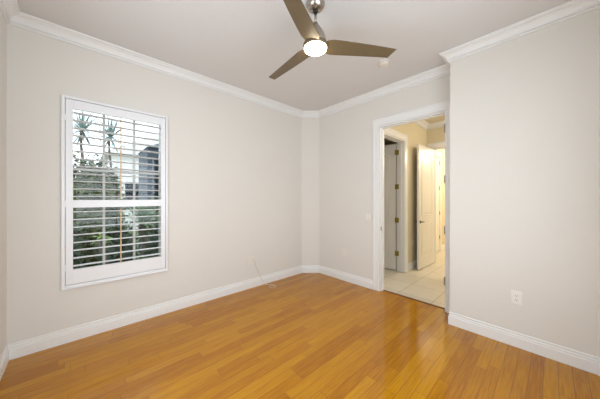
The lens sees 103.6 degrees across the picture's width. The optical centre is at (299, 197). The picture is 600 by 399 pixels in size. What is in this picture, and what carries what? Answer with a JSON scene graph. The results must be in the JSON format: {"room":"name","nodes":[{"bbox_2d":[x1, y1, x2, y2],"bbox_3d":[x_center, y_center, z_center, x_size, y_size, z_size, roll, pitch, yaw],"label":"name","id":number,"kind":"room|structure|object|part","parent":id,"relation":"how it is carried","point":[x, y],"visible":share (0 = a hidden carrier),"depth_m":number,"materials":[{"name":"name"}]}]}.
{"room":"empty bedroom","nodes":[
{"label":"empty bedroom","id":0,"kind":"room"},
{"bbox_2d":[0,9,6,356],"bbox_3d":[-1.301,-0.102,0.639,0.120,2.975,3.650,0,0,-43],"label":"wall","id":1,"kind":"structure","parent":0,"point":[3,25],"depth_m":1.93,"materials":[{"name":"paint"}]},
{"bbox_2d":[0,345,8,379],"bbox_3d":[-1.251,1.317,0.685,0.016,0.135,3.650,0,0,-43],"label":"baseboard","id":2,"kind":"structure","parent":1,"relation":"attached to","point":[4,359],"depth_m":1.89,"materials":[{"name":"paint"}]},
{"bbox_2d":[0,0,19,23],"bbox_3d":[-1.225,-1.538,0.709,0.086,0.100,3.650,0,0,-43],"label":"crown molding","id":3,"kind":"structure","parent":1,"relation":"attached to","point":[9,8],"depth_m":1.92,"materials":[{"name":"paint"}]},
{"bbox_2d":[7,24,301,343],"bbox_3d":[-1.292,-0.102,3.255,3.464,2.975,0.160,0,0,-43],"label":"wall","id":4,"kind":"structure","parent":0,"point":[235,163],"depth_m":2.80,"materials":[{"name":"paint"}]},
{"bbox_2d":[65,101,160,283],"bbox_3d":[-2.008,-0.054,2.626,0.868,1.786,0.080,0,0,-43],"label":"window","id":5,"kind":"structure","parent":4,"relation":"in","point":[74,169],"depth_m":2.59,"materials":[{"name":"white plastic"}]},
{"bbox_2d":[60,95,167,290],"bbox_3d":[-1.925,-0.051,2.535,0.910,1.841,0.097,0,0,-43],"label":"plantation shutter","id":6,"kind":"object","parent":5,"relation":"attached to","point":[86,276],"visible":1,"depth_m":2.43,"materials":[{"name":"paint"}]},
{"bbox_3d":[-1.898,0.396,2.501,0.011,0.560,0.011,0,0,-43],"label":"tilt rod","id":7,"kind":"part","parent":6,"relation":"part of","materials":[{"name":"beige wood"}]},
{"bbox_3d":[-1.898,-0.424,2.501,0.011,0.850,0.011,0,0,-43],"label":"tilt rod","id":8,"kind":"part","parent":6,"relation":"part of","materials":[{"name":"white wood"}]},
{"bbox_3d":[-2.008,-0.291,2.626,0.778,0.026,0.030,0,0,-43],"label":"meeting rail","id":9,"kind":"part","parent":5,"relation":"part of","materials":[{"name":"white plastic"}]},
{"bbox_2d":[7,265,301,359],"bbox_3d":[-1.232,1.317,3.190,3.464,0.135,0.016,0,0,-43],"label":"baseboard","id":10,"kind":"structure","parent":4,"relation":"attached to","point":[25,347],"depth_m":2.58,"materials":[{"name":"paint"}]},
{"bbox_2d":[9,11,302,117],"bbox_3d":[-1.208,-1.538,3.165,3.464,0.100,0.086,0,0,-43],"label":"crown molding","id":11,"kind":"structure","parent":4,"relation":"attached to","point":[22,20],"depth_m":2.58,"materials":[{"name":"paint"}]},
{"bbox_2d":[247,257,253,264],"bbox_3d":[-0.763,0.968,3.631,0.116,0.112,0.012,0,0,-43],"label":"wall jack","id":12,"kind":"object","parent":4,"relation":"attached to","point":[250,260],"visible":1,"depth_m":3.63,"materials":[{"name":"plastic"}]},
{"bbox_2d":[17,0,570,123],"bbox_3d":[2.518,-1.639,3.544,9.720,0.100,5.180,0,0,-43],"label":"ceiling","id":13,"kind":"structure","parent":0,"point":[240,44],"depth_m":2.27,"materials":[{"name":"paint"}]},
{"bbox_2d":[269,0,395,79],"bbox_3d":[0.013,-1.389,1.990,1.202,0.400,1.103,0,0,-43],"label":"ceiling fan","id":14,"kind":"object","parent":13,"relation":"hanging from","point":[315,43],"visible":1,"depth_m":1.91,"materials":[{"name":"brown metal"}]},
{"bbox_3d":[-0.112,-1.239,2.217,0.145,0.036,0.609,0,0,-39],"label":"blade","id":15,"kind":"part","parent":14,"relation":"part of","materials":[{"name":"brown wood"}]},
{"bbox_3d":[-0.012,-1.239,1.567,0.145,0.036,0.609,0,0,21],"label":"blade","id":16,"kind":"part","parent":14,"relation":"part of","materials":[{"name":"brown wood"}]},
{"bbox_3d":[0.501,-1.239,1.979,0.609,0.036,0.145,0,0,-9],"label":"blade","id":17,"kind":"part","parent":14,"relation":"part of","materials":[{"name":"brown wood"}]},
{"bbox_2d":[378,59,389,67],"bbox_3d":[0.983,-1.565,2.765,0.140,0.046,0.140,0,0,-43],"label":"smoke detector","id":18,"kind":"object","parent":13,"relation":"attached to","point":[383,63],"visible":1,"depth_m":2.73,"materials":[{"name":"plastic"}]},
{"bbox_2d":[0,249,599,398],"bbox_3d":[2.572,1.406,3.594,9.574,0.040,5.180,0,0,-43],"label":"floor","id":19,"kind":"structure","parent":0,"point":[309,335],"depth_m":2.06,"materials":[{"name":"brown wood"}]},
{"bbox_2d":[383,290,444,308],"bbox_3d":[1.537,1.381,3.240,0.034,0.008,0.844,0,0,-43],"label":"threshold","id":20,"kind":"object","parent":19,"relation":"on","point":[383,290],"visible":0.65,"depth_m":3.20,"materials":[{"name":"brown wood"}]},
{"bbox_2d":[302,265,318,272],"bbox_3d":[0.194,1.317,4.372,0.331,0.135,0.016,0,0,-1],"label":"baseboard","id":21,"kind":"structure","parent":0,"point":[305,268],"depth_m":4.37,"materials":[{"name":"paint"}]},
{"bbox_2d":[302,111,318,117],"bbox_3d":[0.194,-1.538,4.337,0.331,0.100,0.086,0,0,-1],"label":"crown molding","id":22,"kind":"structure","parent":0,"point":[306,114],"depth_m":4.35,"materials":[{"name":"paint"}]},
{"bbox_2d":[302,118,318,264],"bbox_3d":[0.183,-0.102,4.479,0.364,2.975,0.384,0,0,-43],"label":"wall","id":23,"kind":"structure","parent":0,"point":[310,126],"depth_m":4.38,"materials":[{"name":"paint"}]},
{"bbox_2d":[319,74,449,279],"bbox_3d":[1.150,-0.102,3.623,0.120,2.975,2.188,0,0,-43],"label":"wall","id":24,"kind":"structure","parent":0,"point":[346,135],"depth_m":3.86,"materials":[{"name":"paint"}]},
{"bbox_2d":[319,265,372,289],"bbox_3d":[0.728,1.317,3.975,0.016,0.135,1.098,0,0,-43],"label":"baseboard","id":25,"kind":"structure","parent":24,"relation":"attached to","point":[354,279],"depth_m":3.90,"materials":[{"name":"paint"}]},
{"bbox_2d":[365,213,371,220],"bbox_3d":[1.052,0.296,3.631,0.011,0.112,0.116,0,0,-43],"label":"light switch","id":26,"kind":"object","parent":24,"relation":"attached to","point":[368,217],"visible":1,"depth_m":3.63,"materials":[{"name":"plastic"}]},
{"bbox_2d":[318,64,449,117],"bbox_3d":[1.075,-1.538,3.553,0.086,0.100,2.188,0,0,-43],"label":"crown molding","id":27,"kind":"structure","parent":24,"relation":"attached to","point":[443,70],"depth_m":3.33,"materials":[{"name":"paint"}]},
{"bbox_2d":[373,100,449,312],"bbox_3d":[1.525,0.105,3.222,0.156,2.559,1.087,0,0,-43],"label":"door frame","id":28,"kind":"structure","parent":24,"relation":"in","point":[417,114],"depth_m":3.47,"materials":[{"name":"paint"}]},
{"bbox_2d":[384,138,396,145],"bbox_3d":[2.174,-0.102,5.700,0.120,2.975,1.320,0,0,-43],"label":"wall","id":29,"kind":"structure","parent":0,"point":[386,142],"depth_m":5.67,"materials":[{"name":"paint"}]},
{"bbox_2d":[388,122,426,271],"bbox_3d":[1.925,-0.102,4.468,2.166,2.975,0.140,0,0,-43],"label":"wall","id":30,"kind":"structure","parent":0,"point":[416,134],"depth_m":4.64,"materials":[{"name":"paint"}]},
{"bbox_2d":[384,128,407,272],"bbox_3d":[1.334,0.105,4.446,1.036,2.559,0.951,0,0,-43],"label":"door","id":31,"kind":"structure","parent":30,"relation":"in","point":[393,153],"depth_m":4.48,"materials":[{"name":"paint"}]},
{"bbox_2d":[408,260,416,270],"bbox_3d":[2.393,1.317,4.799,0.990,0.135,0.016,0,0,-43],"label":"baseboard","id":32,"kind":"structure","parent":30,"relation":"attached to","point":[411,265],"depth_m":4.60,"materials":[{"name":"paint"}]},
{"bbox_2d":[413,120,428,129],"bbox_3d":[2.002,-1.538,4.385,2.166,0.100,0.086,0,0,-43],"label":"crown molding","id":33,"kind":"structure","parent":30,"relation":"attached to","point":[422,123],"depth_m":4.91,"materials":[{"name":"paint"}]},
{"bbox_2d":[427,127,444,143],"bbox_3d":[3.962,-0.102,3.976,0.140,2.975,3.600,0,0,-43],"label":"wall","id":34,"kind":"structure","parent":0,"point":[435,135],"depth_m":5.03,"materials":[{"name":"paint"}]},
{"bbox_2d":[416,141,444,269],"bbox_3d":[2.885,0.105,4.544,0.938,2.559,1.016,0,0,-43],"label":"door","id":35,"kind":"structure","parent":34,"relation":"in","point":[426,156],"depth_m":4.74,"materials":[{"name":"paint"}]},
{"bbox_3d":[3.119,0.105,4.763,0.018,2.559,1.016,0,0,-43],"label":"casing","id":36,"kind":"part","parent":35,"relation":"part of","materials":[{"name":"paint"}]},
{"bbox_2d":[427,120,444,129],"bbox_3d":[3.921,-1.538,3.855,0.086,0.100,3.480,0,0,-43],"label":"crown molding","id":37,"kind":"structure","parent":34,"relation":"attached to","point":[440,123],"depth_m":4.98,"materials":[{"name":"paint"}]},
{"bbox_2d":[436,149,444,244],"bbox_3d":[3.956,-0.102,6.517,3.320,2.975,0.120,0,0,-43],"label":"wall","id":38,"kind":"structure","parent":0,"point":[442,151],"depth_m":6.34,"materials":[{"name":"paint"}]},
{"bbox_2d":[436,151,441,251],"bbox_3d":[3.291,0.105,5.882,1.056,2.559,0.138,0,0,-43],"label":"door","id":39,"kind":"structure","parent":38,"relation":"in","point":[438,159],"depth_m":6.08,"materials":[{"name":"paint"}]},
{"bbox_2d":[450,9,597,356],"bbox_3d":[2.604,-0.102,1.864,0.397,2.975,2.368,0,0,-43],"label":"wall","id":40,"kind":"structure","parent":0,"point":[524,109],"depth_m":2.13,"materials":[{"name":"paint"}]},
{"bbox_2d":[440,55,449,65],"bbox_3d":[1.691,-1.538,2.690,0.363,0.100,0.086,0,0,-43],"label":"crown molding","id":41,"kind":"structure","parent":40,"relation":"attached to","point":[442,57],"depth_m":2.68,"materials":[{"name":"paint"}]},
{"bbox_2d":[511,290,521,304],"bbox_3d":[2.015,0.928,2.197,0.009,0.120,0.076,0,0,-43],"label":"wall outlet","id":42,"kind":"object","parent":40,"relation":"attached to","point":[516,297],"visible":1,"depth_m":2.19,"materials":[{"name":"plastic"}]},
{"bbox_2d":[439,0,597,62],"bbox_3d":[1.936,-1.538,2.226,0.086,0.100,1.099,0,0,-43],"label":"crown molding","id":43,"kind":"structure","parent":40,"relation":"attached to","point":[573,8],"depth_m":2.13,"materials":[{"name":"paint"}]},
{"bbox_2d":[448,312,597,374],"bbox_3d":[1.985,1.317,2.224,0.016,0.135,1.029,0,0,-43],"label":"baseboard","id":44,"kind":"structure","parent":40,"relation":"attached to","point":[577,359],"depth_m":2.13,"materials":[{"name":"paint"}]},
{"bbox_2d":[598,8,599,357],"bbox_3d":[2.478,-0.102,1.745,0.504,2.975,0.345,0,0,-43],"label":"wall","id":45,"kind":"structure","parent":0,"point":[598,8],"depth_m":1.85,"materials":[{"name":"paint"}]},
{"bbox_2d":[597,357,599,375],"bbox_3d":[2.328,1.317,1.694,0.016,0.135,0.320,0,0,2],"label":"baseboard","id":46,"kind":"structure","parent":45,"relation":"attached to","point":[598,358],"depth_m":1.84,"materials":[{"name":"paint"}]},
{"label":"outside","id":47,"kind":"structure","parent":0,"visible":0},
{"bbox_2d":[129,229,145,259],"bbox_3d":[-12.624,1.636,17.903,34.000,0.200,36.600,0,0,-43],"label":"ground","id":48,"kind":"structure","parent":47,"point":[130,232],"depth_m":8.53,"materials":[{"name":"green plant"}]},
{"bbox_2d":[73,216,86,268],"bbox_3d":[-3.212,0.862,3.159,0.596,1.380,0.656,0,0,-43],"label":"shrub","id":49,"kind":"object","parent":48,"relation":"on","point":[75,238],"visible":0.08,"depth_m":3.20,"materials":[{"name":"green plant"}]},
{"bbox_2d":[73,111,102,160],"bbox_3d":[-4.749,-0.244,5.127,1.002,3.565,1.028,0,0,-43],"label":"palm","id":50,"kind":"object","parent":48,"relation":"on","point":[80,125],"visible":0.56,"depth_m":5.11,"materials":[{"name":"green plant"}]},
{"bbox_2d":[73,152,129,266],"bbox_3d":[-3.807,0.361,4.326,1.141,2.406,0.932,0,0,-37],"label":"hedge","id":51,"kind":"object","parent":48,"relation":"on","point":[77,215],"visible":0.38,"depth_m":4.14,"materials":[{"name":"green plant"}]},
{"bbox_2d":[93,229,111,263],"bbox_3d":[-2.470,0.962,2.966,0.252,1.162,0.243,0,0,-43],"label":"leafy plant","id":52,"kind":"object","parent":48,"relation":"on","point":[100,243],"visible":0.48,"depth_m":2.95,"materials":[{"name":"green plant"}]},
{"bbox_2d":[88,116,131,188],"bbox_3d":[-5.632,-0.468,7.053,1.274,4.012,1.193,0,0,-14],"label":"palm","id":53,"kind":"object","parent":48,"relation":"on","point":[109,129],"visible":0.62,"depth_m":6.99,"materials":[{"name":"green plant"}]},
{"bbox_2d":[92,214,143,265],"bbox_3d":[-2.766,0.896,3.568,0.598,1.306,0.620,0,0,3],"label":"shrub","id":54,"kind":"object","parent":48,"relation":"on","point":[114,227],"visible":0.27,"depth_m":3.49,"materials":[{"name":"green plant"}]},
{"bbox_2d":[100,135,158,229],"bbox_3d":[-7.905,-0.814,15.196,7.600,4.700,5.600,0,0,-43],"label":"house","id":55,"kind":"structure","parent":48,"relation":"on","point":[142,141],"depth_m":11.41,"materials":[{"name":"paint"}]},
{"bbox_2d":[122,197,158,258],"bbox_3d":[-2.807,0.756,4.208,0.849,1.573,0.926,0,0,-43],"label":"yucca","id":56,"kind":"object","parent":48,"relation":"on","point":[141,212],"visible":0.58,"depth_m":4.19,"materials":[{"name":"green plant"}]},
{"bbox_2d":[137,197,158,257],"bbox_3d":[-3.245,0.750,5.189,0.611,1.578,0.731,0,0,-21],"label":"hedge","id":57,"kind":"object","parent":48,"relation":"on","point":[155,198],"visible":0.2,"depth_m":5.02,"materials":[{"name":"green plant"}]},
{"bbox_2d":[138,144,158,248],"bbox_3d":[-2.578,-0.114,8.369,5.100,3.300,1.450,0,0,-43],"label":"building","id":58,"kind":"structure","parent":48,"relation":"on","point":[149,148],"depth_m":6.26,"materials":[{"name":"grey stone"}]},
{"bbox_3d":[-3.672,-0.489,6.391,0.480,1.070,0.005,0,0,-43],"label":"pane","id":59,"kind":"part","parent":58,"relation":"part of","materials":[{"name":"clear glass"}]},
{"bbox_2d":[143,219,158,257],"bbox_3d":[-2.175,0.889,3.778,0.616,1.327,0.639,0,0,-3],"label":"shrub","id":60,"kind":"object","parent":48,"relation":"on","point":[155,238],"visible":0.08,"depth_m":3.66,"materials":[{"name":"green plant"}]}
]}

